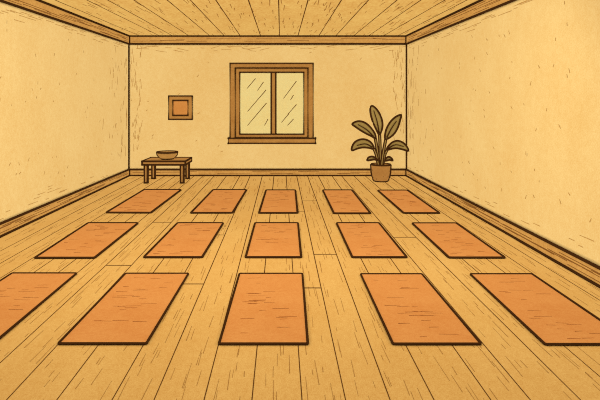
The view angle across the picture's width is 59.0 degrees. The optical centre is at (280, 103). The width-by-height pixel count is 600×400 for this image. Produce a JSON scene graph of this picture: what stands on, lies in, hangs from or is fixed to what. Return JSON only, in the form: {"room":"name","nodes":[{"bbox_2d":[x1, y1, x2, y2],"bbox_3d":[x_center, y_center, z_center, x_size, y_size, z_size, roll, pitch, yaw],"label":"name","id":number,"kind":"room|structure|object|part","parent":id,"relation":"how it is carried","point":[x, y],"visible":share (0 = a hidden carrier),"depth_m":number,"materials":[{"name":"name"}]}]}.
{"room":"exercise studio","nodes":[
{"label":"exercise studio","id":0,"kind":"room"},
{"bbox_2d":[0,2,129,221],"bbox_3d":[-3.555,0.030,5.548,0.180,3.240,13.496,0,0,0],"label":"wall","id":1,"kind":"structure","parent":0,"point":[65,88],"depth_m":8.18,"materials":[{"name":"paint"}]},
{"bbox_2d":[0,169,129,237],"bbox_3d":[-3.473,1.553,5.475,0.043,0.220,13.328,0,0,0],"label":"baseboard","id":2,"kind":"structure","parent":1,"relation":"attached to","point":[10,225],"depth_m":8.11,"materials":[{"name":"brown wood"}]},
{"bbox_2d":[0,0,129,44],"bbox_3d":[-3.473,-1.357,5.475,0.043,0.443,13.328,0,0,0],"label":"board","id":3,"kind":"object","parent":1,"relation":"attached to","point":[39,7],"visible":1,"depth_m":8.58,"materials":[{"name":"brown wood"}]},
{"bbox_2d":[42,0,477,34],"bbox_3d":[-0.304,-1.526,5.548,6.682,0.333,13.496,0,0,0],"label":"ceiling","id":4,"kind":"structure","parent":0,"point":[130,17],"depth_m":9.00,"materials":[{"name":"brown wood"}]},
{"bbox_2d":[130,45,405,168],"bbox_3d":[-0.302,0.030,12.220,6.686,3.240,0.152,0,0,0],"label":"wall","id":5,"kind":"structure","parent":0,"point":[348,79],"depth_m":12.15,"materials":[{"name":"paint"}]},
{"bbox_2d":[168,95,192,119],"bbox_3d":[-2.296,0.085,12.109,0.570,0.563,0.074,0,0,0],"label":"picture frame","id":6,"kind":"object","parent":5,"relation":"attached to","point":[180,107],"visible":1,"depth_m":12.10,"materials":[{"name":"brown wood"}]},
{"bbox_3d":[-2.297,0.089,12.136,0.347,0.342,0.020,0,0,0],"label":"picture panel","id":7,"kind":"part","parent":6,"relation":"part of","materials":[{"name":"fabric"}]},
{"bbox_2d":[129,35,405,44],"bbox_3d":[-0.304,-1.466,12.123,6.412,0.225,0.046,0,0,0],"label":"board","id":8,"kind":"object","parent":5,"relation":"attached to","point":[133,39],"visible":0.86,"depth_m":12.12,"materials":[{"name":"brown wood"}]},
{"bbox_2d":[129,169,405,175],"bbox_3d":[-0.304,1.571,12.123,6.412,0.185,0.046,0,0,0],"label":"baseboard","id":9,"kind":"structure","parent":5,"relation":"attached to","point":[132,172],"depth_m":12.12,"materials":[{"name":"brown wood"}]},
{"bbox_2d":[227,63,316,143],"bbox_3d":[-0.206,-0.015,12.091,2.022,1.858,0.209,0,0,0],"label":"window","id":10,"kind":"structure","parent":5,"relation":"in","point":[271,103],"depth_m":12.14,"materials":[{"name":"brown wood"}]},
{"bbox_3d":[-0.584,-0.017,12.146,0.719,1.418,0.014,0,0,0],"label":"pane","id":11,"kind":"part","parent":10,"relation":"part of","materials":[{"name":"clear glass"}]},
{"bbox_3d":[-0.214,-0.023,12.131,1.662,1.598,0.130,0,0,0],"label":"sash","id":12,"kind":"part","parent":10,"relation":"part of","materials":[{"name":"brown wood"}]},
{"bbox_3d":[-0.206,0.835,12.073,2.022,0.157,0.173,0,0,0],"label":"sill","id":13,"kind":"part","parent":10,"relation":"part of","materials":[{"name":"brown wood"}]},
{"bbox_3d":[0.202,-0.017,12.146,0.641,1.418,0.014,0,0,0],"label":"pane","id":14,"kind":"part","parent":10,"relation":"part of","materials":[{"name":"clear glass"}]},
{"bbox_2d":[0,176,599,399],"bbox_3d":[-0.304,1.709,5.609,6.682,0.122,13.617,0,0,0],"label":"floor","id":15,"kind":"structure","parent":0,"point":[349,354],"depth_m":4.12,"materials":[{"name":"brown wood"}]},
{"bbox_2d":[0,272,76,338],"bbox_3d":[-2.289,1.640,4.382,0.655,0.020,1.528,0,0,0],"label":"yoga mat","id":16,"kind":"object","parent":15,"relation":"on","point":[21,293],"visible":1,"depth_m":4.61,"materials":[{"name":"rubber"}]},
{"bbox_2d":[34,222,137,258],"bbox_3d":[-2.315,1.640,6.478,0.714,0.026,1.679,0,0,0],"label":"yoga mat","id":17,"kind":"object","parent":15,"relation":"on","point":[90,240],"visible":1,"depth_m":6.32,"materials":[{"name":"rubber"}]},
{"bbox_2d":[57,273,188,344],"bbox_3d":[-1.210,1.640,4.379,0.648,0.020,1.518,0,0,0],"label":"yoga mat","id":18,"kind":"object","parent":15,"relation":"on","point":[130,312],"visible":1,"depth_m":4.19,"materials":[{"name":"rubber"}]},
{"bbox_2d":[106,189,180,213],"bbox_3d":[-2.276,1.640,9.060,0.760,0.033,2.174,0,0,0],"label":"yoga mat","id":19,"kind":"object","parent":15,"relation":"on","point":[146,201],"visible":1,"depth_m":8.86,"materials":[{"name":"rubber"}]},
{"bbox_2d":[141,157,191,183],"bbox_3d":[-2.430,1.411,11.350,0.938,0.485,0.779,0,0,0],"label":"table","id":20,"kind":"object","parent":15,"relation":"on","point":[183,162],"visible":0.97,"depth_m":11.00,"materials":[{"name":"brown wood"}]},
{"bbox_3d":[-2.805,1.454,11.030,0.100,0.398,0.100,0,0,0],"label":"leg","id":21,"kind":"part","parent":20,"relation":"part of","materials":[{"name":"brown wood"}]},
{"bbox_3d":[-2.805,1.454,11.670,0.100,0.398,0.100,0,0,0],"label":"leg","id":22,"kind":"part","parent":20,"relation":"part of","materials":[{"name":"brown wood"}]},
{"bbox_2d":[156,150,177,159],"bbox_3d":[-2.439,1.096,11.360,0.472,0.169,0.472,0,0,0],"label":"bowl","id":23,"kind":"object","parent":20,"relation":"on","point":[164,154],"visible":1,"depth_m":11.23,"materials":[{"name":"wood"}]},
{"bbox_3d":[-2.055,1.454,11.030,0.100,0.398,0.100,0,0,0],"label":"leg","id":24,"kind":"part","parent":20,"relation":"part of","materials":[{"name":"brown wood"}]},
{"bbox_3d":[-2.055,1.454,11.670,0.100,0.398,0.100,0,0,0],"label":"leg","id":25,"kind":"part","parent":20,"relation":"part of","materials":[{"name":"brown wood"}]},
{"bbox_2d":[143,222,223,257],"bbox_3d":[-1.133,1.640,6.489,0.697,0.026,1.657,0,0,0],"label":"yoga mat","id":26,"kind":"object","parent":15,"relation":"on","point":[184,239],"visible":1,"depth_m":6.32,"materials":[{"name":"rubber"}]},
{"bbox_2d":[190,189,246,213],"bbox_3d":[-1.010,1.640,9.050,0.729,0.033,2.170,0,0,0],"label":"yoga mat","id":27,"kind":"object","parent":15,"relation":"on","point":[217,201],"visible":1,"depth_m":8.82,"materials":[{"name":"rubber"}]},
{"bbox_2d":[218,273,308,344],"bbox_3d":[-0.109,1.640,4.376,0.650,0.020,1.518,0,0,0],"label":"yoga mat","id":28,"kind":"object","parent":15,"relation":"on","point":[264,308],"visible":1,"depth_m":4.19,"materials":[{"name":"rubber"}]},
{"bbox_2d":[245,222,301,257],"bbox_3d":[-0.072,1.640,6.489,0.639,0.026,1.657,0,0,0],"label":"yoga mat","id":29,"kind":"object","parent":15,"relation":"on","point":[267,239],"visible":1,"depth_m":6.32,"materials":[{"name":"rubber"}]},
{"bbox_2d":[258,189,298,213],"bbox_3d":[-0.028,1.640,9.029,0.637,0.033,2.142,0,0,0],"label":"yoga mat","id":30,"kind":"object","parent":15,"relation":"on","point":[274,201],"visible":1,"depth_m":8.82,"materials":[{"name":"rubber"}]},
{"bbox_2d":[322,189,370,213],"bbox_3d":[1.073,1.640,9.014,0.589,0.033,2.171,0,0,0],"label":"yoga mat","id":31,"kind":"object","parent":15,"relation":"on","point":[340,201],"visible":1,"depth_m":8.82,"materials":[{"name":"rubber"}]},
{"bbox_2d":[336,222,406,257],"bbox_3d":[1.058,1.640,6.489,0.612,0.026,1.657,0,0,0],"label":"yoga mat","id":32,"kind":"object","parent":15,"relation":"on","point":[361,239],"visible":1,"depth_m":6.32,"materials":[{"name":"rubber"}]},
{"bbox_2d":[351,105,408,181],"bbox_3d":[2.117,0.837,11.269,1.330,1.637,0.499,0,0,0],"label":"potted plant","id":33,"kind":"object","parent":15,"relation":"on","point":[380,171],"visible":1,"depth_m":11.22,"materials":[{"name":"green plant"}]},
{"bbox_3d":[2.016,1.124,11.239,0.175,0.394,0.034,0,0,0],"label":"stem","id":34,"kind":"part","parent":33,"relation":"part of","materials":[{"name":"brown plant"}]},
{"bbox_3d":[2.045,1.022,11.260,0.156,0.595,0.032,0,0,0],"label":"stem","id":35,"kind":"part","parent":33,"relation":"part of","materials":[{"name":"brown plant"}]},
{"bbox_3d":[2.114,0.985,11.330,0.088,0.667,0.032,0,0,0],"label":"stem","id":36,"kind":"part","parent":33,"relation":"part of","materials":[{"name":"brown plant"}]},
{"bbox_3d":[2.128,1.463,11.300,0.452,0.385,0.437,0,0,0],"label":"pot","id":37,"kind":"part","parent":33,"relation":"part of","materials":[{"name":"ceramic"}]},
{"bbox_3d":[2.185,1.028,11.280,0.163,0.582,0.032,0,0,0],"label":"stem","id":38,"kind":"part","parent":33,"relation":"part of","materials":[{"name":"brown plant"}]},
{"bbox_2d":[377,190,439,213],"bbox_3d":[2.120,1.640,9.014,0.594,0.033,2.126,0,0,0],"label":"yoga mat","id":39,"kind":"object","parent":15,"relation":"on","point":[405,201],"visible":1,"depth_m":8.82,"materials":[{"name":"rubber"}]},
{"bbox_2d":[360,273,481,344],"bbox_3d":[1.067,1.640,4.369,0.620,0.020,1.507,0,0,0],"label":"yoga mat","id":40,"kind":"object","parent":15,"relation":"on","point":[411,311],"visible":1,"depth_m":4.19,"materials":[{"name":"rubber"}]},
{"bbox_2d":[412,222,505,258],"bbox_3d":[2.103,1.640,6.475,0.640,0.026,1.659,0,0,0],"label":"yoga mat","id":41,"kind":"object","parent":15,"relation":"on","point":[452,239],"visible":1,"depth_m":6.32,"materials":[{"name":"rubber"}]},
{"bbox_2d":[470,273,599,345],"bbox_3d":[2.112,1.640,4.366,0.634,0.020,1.513,0,0,0],"label":"yoga mat","id":42,"kind":"object","parent":15,"relation":"on","point":[552,317],"visible":1,"depth_m":4.23,"materials":[{"name":"rubber"}]},
{"bbox_2d":[406,0,599,265],"bbox_3d":[2.947,0.030,5.548,0.180,3.240,13.496,0,0,0],"label":"wall","id":43,"kind":"structure","parent":0,"point":[503,102],"depth_m":6.44,"materials":[{"name":"paint"}]},
{"bbox_2d":[406,0,515,44],"bbox_3d":[2.866,-1.357,5.475,0.043,0.443,13.328,0,0,0],"label":"board","id":44,"kind":"object","parent":43,"relation":"attached to","point":[479,7],"visible":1,"depth_m":8.56,"materials":[{"name":"brown wood"}]},
{"bbox_2d":[406,169,599,287],"bbox_3d":[2.866,1.553,5.475,0.043,0.220,13.328,0,0,0],"label":"baseboard","id":45,"kind":"structure","parent":43,"relation":"attached to","point":[578,265],"depth_m":6.21,"materials":[{"name":"brown wood"}]}
]}

